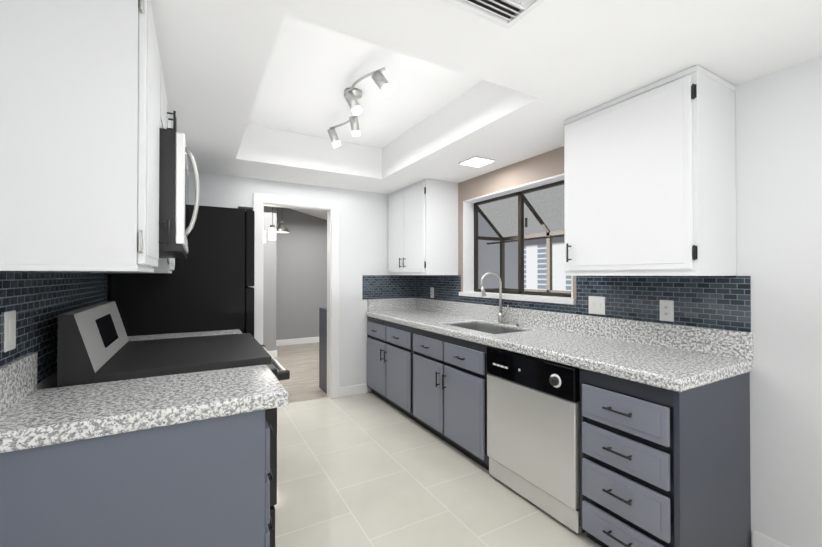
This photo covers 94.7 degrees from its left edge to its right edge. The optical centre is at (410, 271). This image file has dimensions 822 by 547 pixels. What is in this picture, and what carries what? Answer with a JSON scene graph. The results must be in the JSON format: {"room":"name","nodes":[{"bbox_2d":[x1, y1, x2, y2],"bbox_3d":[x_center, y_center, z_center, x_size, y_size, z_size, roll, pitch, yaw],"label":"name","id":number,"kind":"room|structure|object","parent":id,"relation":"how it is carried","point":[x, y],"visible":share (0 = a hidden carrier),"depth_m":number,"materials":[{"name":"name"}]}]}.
{"room":"kitchen","nodes":[
{"label":"kitchen","id":0,"kind":"room"},
{"bbox_2d":[6,272,109,389],"bbox_3d":[-0.994,-0.001,0.566,0.120,2.690,6.290,0,-1,-29],"label":"wall","id":1,"kind":"structure","parent":0,"point":[50,381],"depth_m":1.59,"materials":[{"name":"white paint"}]},
{"bbox_2d":[0,272,106,383],"bbox_3d":[-1.576,0.170,1.724,0.006,0.507,1.786,0,-1,-29],"label":"backsplash","id":2,"kind":"structure","parent":1,"relation":"attached to","point":[39,302],"depth_m":1.46,"materials":[{"name":"tile"}]},
{"bbox_2d":[4,310,15,351],"bbox_3d":[-1.272,0.187,1.202,0.009,0.125,0.075,0,-1,-29],"label":"outlet","id":3,"kind":"object","parent":2,"relation":"attached to","point":[9,330],"visible":1,"depth_m":1.17,"materials":[{"name":"white plastic"}]},
{"bbox_2d":[0,0,169,271],"bbox_3d":[-1.073,-0.469,1.269,0.428,0.938,0.490,0,-1,-29],"label":"upper cabinet","id":4,"kind":"object","parent":1,"relation":"attached to","point":[79,126],"visible":1,"depth_m":1.07,"materials":[{"name":"white wood"}]},
{"bbox_2d":[90,258,174,272],"bbox_3d":[-1.722,-0.460,2.416,0.428,0.938,0.454,0,-1,-29],"label":"upper cabinet","id":5,"kind":"object","parent":1,"relation":"attached to","point":[166,265],"visible":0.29,"depth_m":2.28,"materials":[{"name":"white wood"}]},
{"bbox_2d":[160,60,176,131],"bbox_3d":[-1.402,-0.767,1.853,0.428,0.333,0.846,0,-1,-29],"label":"upper cabinet","id":6,"kind":"object","parent":1,"relation":"attached to","point":[165,119],"visible":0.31,"depth_m":1.76,"materials":[{"name":"white wood"}]},
{"bbox_2d":[159,128,199,258],"bbox_3d":[-1.355,-0.341,1.876,0.535,0.510,0.842,0,-1,-29],"label":"microwave","id":7,"kind":"object","parent":6,"relation":"attached to","point":[174,151],"visible":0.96,"depth_m":1.60,"materials":[{"name":"black metal"}]},
{"bbox_2d":[188,171,391,391],"bbox_3d":[-1.207,0.026,3.989,3.120,2.690,0.120,0,-1,-29],"label":"wall","id":8,"kind":"structure","parent":0,"point":[363,232],"depth_m":4.21,"materials":[{"name":"white paint"}]},
{"bbox_2d":[253,193,338,398],"bbox_3d":[-1.203,0.298,3.989,0.880,2.145,0.152,0,-1,-29],"label":"door frame","id":9,"kind":"structure","parent":8,"relation":"attached to","point":[261,201],"depth_m":4.10,"materials":[{"name":"white wood"}]},
{"bbox_2d":[339,383,366,396],"bbox_3d":[-0.643,1.320,4.221,0.330,0.105,0.014,0,-1,-29],"label":"baseboard","id":10,"kind":"structure","parent":8,"relation":"attached to","point":[361,388],"depth_m":4.21,"materials":[{"name":"white wood"}]},
{"bbox_2d":[289,208,326,219],"bbox_3d":[-1.772,-1.325,5.731,6.040,1.469,3.450,0,-1,-29],"label":"ceiling","id":11,"kind":"structure","parent":0,"point":[320,214],"depth_m":7.23,"materials":[{"name":"white paint"}]},
{"bbox_2d":[269,207,275,239],"bbox_3d":[-1.957,-0.908,5.342,0.100,0.920,0.100,0,-1,-29],"label":"pendant light","id":12,"kind":"object","parent":11,"relation":"hanging from","point":[272,232],"visible":0.65,"depth_m":5.30,"materials":[{"name":"white glass"}]},
{"bbox_2d":[276,220,289,232],"bbox_3d":[-1.907,-0.956,5.600,0.220,0.743,0.220,0,-1,-29],"label":"pendant light","id":13,"kind":"object","parent":11,"relation":"hanging from","point":[281,228],"visible":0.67,"depth_m":5.55,"materials":[{"name":"silver metal"}]},
{"bbox_2d":[263,206,517,350],"bbox_3d":[-1.772,-0.416,5.723,6.040,3.600,3.451,0,-1,-29],"label":"wall","id":14,"kind":"structure","parent":0,"point":[294,279],"depth_m":7.22,"materials":[{"name":"grey paint"}]},
{"bbox_2d":[268,350,276,356],"bbox_3d":[-3.386,1.328,5.486,2.770,0.110,0.019,0,-1,-29],"label":"baseboard","id":15,"kind":"structure","parent":14,"relation":"attached to","point":[274,353],"depth_m":6.13,"materials":[{"name":"white wood"}]},
{"bbox_2d":[276,337,318,345],"bbox_3d":[-1.359,1.345,7.777,3.045,0.110,0.019,0,-1,-29],"label":"baseboard","id":16,"kind":"structure","parent":14,"relation":"attached to","point":[295,341],"depth_m":7.30,"materials":[{"name":"white wood"}]},
{"bbox_2d":[273,342,601,546],"bbox_3d":[-0.269,1.394,3.050,5.800,0.060,9.920,0,-1,-29],"label":"floor","id":17,"kind":"structure","parent":0,"point":[369,469],"depth_m":2.40,"materials":[{"name":"tile"}]},
{"bbox_2d":[0,410,273,546],"bbox_3d":[-0.919,0.916,1.358,0.794,0.869,0.456,0,-1,-29],"label":"base cabinet","id":18,"kind":"object","parent":17,"relation":"on","point":[203,483],"visible":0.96,"depth_m":1.16,"materials":[{"name":"grey wood"}]},
{"bbox_2d":[0,352,287,452],"bbox_3d":[-0.906,0.386,1.359,0.813,0.190,0.479,0,-1,-29],"label":"countertop","id":19,"kind":"structure","parent":18,"relation":"on","point":[31,416],"depth_m":1.23,"materials":[{"name":"stone"}]},
{"bbox_2d":[57,301,289,546],"bbox_3d":[-1.155,0.760,1.980,0.849,1.190,0.844,0,-1,-29],"label":"range","id":20,"kind":"object","parent":17,"relation":"on","point":[95,344],"visible":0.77,"depth_m":1.73,"materials":[{"name":"black metal"}]},
{"bbox_2d":[110,205,254,336],"bbox_3d":[-1.791,0.430,3.095,0.944,1.868,0.800,0,-1,-29],"label":"refrigerator","id":21,"kind":"object","parent":17,"relation":"on","point":[205,283],"visible":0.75,"depth_m":2.79,"materials":[{"name":"black metal"}]},
{"bbox_2d":[319,307,326,393],"bbox_3d":[-0.975,0.899,4.395,0.090,0.950,0.330,0,-1,-29],"label":"wall","id":22,"kind":"structure","parent":17,"relation":"on","point":[323,348],"depth_m":4.38,"materials":[{"name":"grey paint"}]},
{"bbox_2d":[367,316,417,422],"bbox_3d":[0.020,0.937,4.004,0.717,0.869,1.046,0,-1,-29],"label":"base cabinet","id":23,"kind":"object","parent":17,"relation":"on","point":[390,363],"visible":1,"depth_m":3.74,"materials":[{"name":"grey wood"}]},
{"bbox_2d":[366,298,752,391],"bbox_3d":[0.571,0.399,3.069,0.683,0.190,3.223,0,-1,-29],"label":"countertop","id":24,"kind":"structure","parent":23,"relation":"on","point":[677,358],"depth_m":2.22,"materials":[{"name":"stone"}]},
{"bbox_2d":[451,323,522,333],"bbox_3d":[0.591,0.534,3.055,0.391,0.150,0.686,0,-1,-29],"label":"sink","id":25,"kind":"object","parent":24,"relation":"in","point":[487,328],"visible":0.02,"depth_m":3.13,"materials":[{"name":"grey metal"}]},
{"bbox_2d":[480,272,518,325],"bbox_3d":[0.743,0.219,3.160,0.200,0.440,0.288,0,-1,-29],"label":"faucet","id":26,"kind":"object","parent":24,"relation":"on","point":[501,315],"visible":1,"depth_m":3.23,"materials":[{"name":"silver metal"}]},
{"bbox_2d":[413,328,490,469],"bbox_3d":[0.527,0.930,3.108,0.717,0.869,1.006,0,-1,-29],"label":"base cabinet","id":27,"kind":"object","parent":17,"relation":"on","point":[450,390],"visible":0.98,"depth_m":2.85,"materials":[{"name":"grey wood"}]},
{"bbox_2d":[486,347,585,533],"bbox_3d":[0.942,0.916,2.366,0.686,0.844,0.682,0,-1,-29],"label":"dishwasher","id":28,"kind":"object","parent":17,"relation":"on","point":[533,428],"visible":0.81,"depth_m":2.13,"materials":[{"name":"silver metal"}]},
{"bbox_2d":[580,368,750,546],"bbox_3d":[1.229,0.920,1.867,0.717,0.869,0.457,0,-1,-29],"label":"base cabinet","id":29,"kind":"object","parent":17,"relation":"on","point":[660,467],"visible":0.96,"depth_m":1.68,"materials":[{"name":"grey wood"}]},
{"bbox_3d":[-1.579,0.925,2.488,0.758,0.869,0.440,0,-1,-29],"label":"base cabinet","id":30,"kind":"object","parent":17,"relation":"on","visible":0},
{"bbox_2d":[127,329,241,340],"bbox_3d":[-1.554,0.394,2.504,0.813,0.190,0.446,0,-1,-29],"label":"countertop","id":31,"kind":"structure","parent":30,"relation":"on","point":[177,335],"depth_m":2.59,"materials":[{"name":"stone"}]},
{"bbox_2d":[150,0,821,193],"bbox_3d":[0.311,-1.120,1.313,3.120,0.360,6.290,0,-1,-29],"label":"ceiling","id":32,"kind":"structure","parent":0,"point":[255,89],"depth_m":1.88,"materials":[{"name":"white paint"}]},
{"bbox_2d":[327,67,393,147],"bbox_3d":[-0.386,-1.113,2.575,0.253,0.235,1.055,0,-1,-29],"label":"spotlight fixture","id":33,"kind":"object","parent":32,"relation":"attached to","point":[352,94],"visible":1,"depth_m":2.39,"materials":[{"name":"silver metal"}]},
{"bbox_2d":[458,156,495,167],"bbox_3d":[0.550,-0.918,3.164,0.220,0.012,0.220,0,-1,-29],"label":"recessed light","id":34,"kind":"object","parent":32,"relation":"in","point":[476,161],"visible":0.98,"depth_m":3.13,"materials":[{"name":"white plastic"}]},
{"bbox_2d":[442,0,544,28],"bbox_3d":[0.345,-0.916,1.120,0.350,0.049,0.525,0,-1,-29],"label":"ceiling vent","id":35,"kind":"object","parent":32,"relation":"in","point":[507,14],"visible":0.96,"depth_m":1.33,"materials":[{"name":"grey metal"}]},
{"bbox_2d":[425,56,821,546],"bbox_3d":[1.617,0.011,2.042,0.120,2.690,6.290,0,-1,-29],"label":"wall","id":36,"kind":"structure","parent":0,"point":[779,187],"depth_m":1.75,"materials":[{"name":"white paint"}]},
{"bbox_2d":[388,179,457,274],"bbox_3d":[0.086,-0.439,4.171,0.448,0.953,0.843,0,-1,-29],"label":"upper cabinet","id":37,"kind":"object","parent":36,"relation":"attached to","point":[422,227],"visible":1,"depth_m":3.86,"materials":[{"name":"white wood"}]},
{"bbox_2d":[459,173,575,304],"bbox_3d":[1.062,-0.243,3.408,0.567,0.962,1.350,0,-1,-29],"label":"window","id":38,"kind":"structure","parent":36,"relation":"in","point":[520,217],"depth_m":3.52,"materials":[{"name":"brown metal"}]},
{"bbox_2d":[362,275,750,331],"bbox_3d":[0.553,0.166,3.067,0.718,0.273,3.213,0,-1,-29],"label":"backsplash","id":39,"kind":"structure","parent":36,"relation":"attached to","point":[719,302],"depth_m":2.31,"materials":[{"name":"tile"}]},
{"bbox_2d":[430,287,433,297],"bbox_3d":[0.240,0.238,4.323,0.010,0.120,0.070,0,-1,-29],"label":"outlet","id":40,"kind":"object","parent":39,"relation":"attached to","point":[431,288],"depth_m":4.32,"materials":[{"name":"white plastic"}]},
{"bbox_2d":[589,296,604,314],"bbox_3d":[1.246,0.225,2.543,0.012,0.120,0.120,0,-1,-29],"label":"light switch","id":41,"kind":"object","parent":39,"relation":"attached to","point":[596,304],"depth_m":2.54,"materials":[{"name":"white plastic"}]},
{"bbox_2d":[660,300,673,321],"bbox_3d":[1.461,0.222,2.165,0.010,0.120,0.075,0,-1,-29],"label":"outlet","id":42,"kind":"object","parent":39,"relation":"attached to","point":[666,306],"depth_m":2.16,"materials":[{"name":"white plastic"}]},
{"bbox_2d":[564,65,736,275],"bbox_3d":[1.260,-0.455,2.096,0.448,0.953,0.716,0,-1,-29],"label":"upper cabinet","id":43,"kind":"object","parent":36,"relation":"attached to","point":[650,180],"visible":1,"depth_m":1.86,"materials":[{"name":"white wood"}]},
{"bbox_2d":[752,530,789,546],"bbox_3d":[2.350,1.292,0.600,0.014,0.105,2.835,0,-1,-29],"label":"baseboard","id":44,"kind":"structure","parent":36,"relation":"attached to","point":[759,539],"depth_m":1.79,"materials":[{"name":"white wood"}]},
{"label":"outside","id":45,"kind":"structure","parent":0,"visible":0},
{"bbox_2d":[524,234,570,290],"bbox_3d":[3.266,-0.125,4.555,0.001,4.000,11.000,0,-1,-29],"label":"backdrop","id":46,"kind":"structure","parent":45,"point":[535,268],"depth_m":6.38,"materials":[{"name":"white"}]}
]}

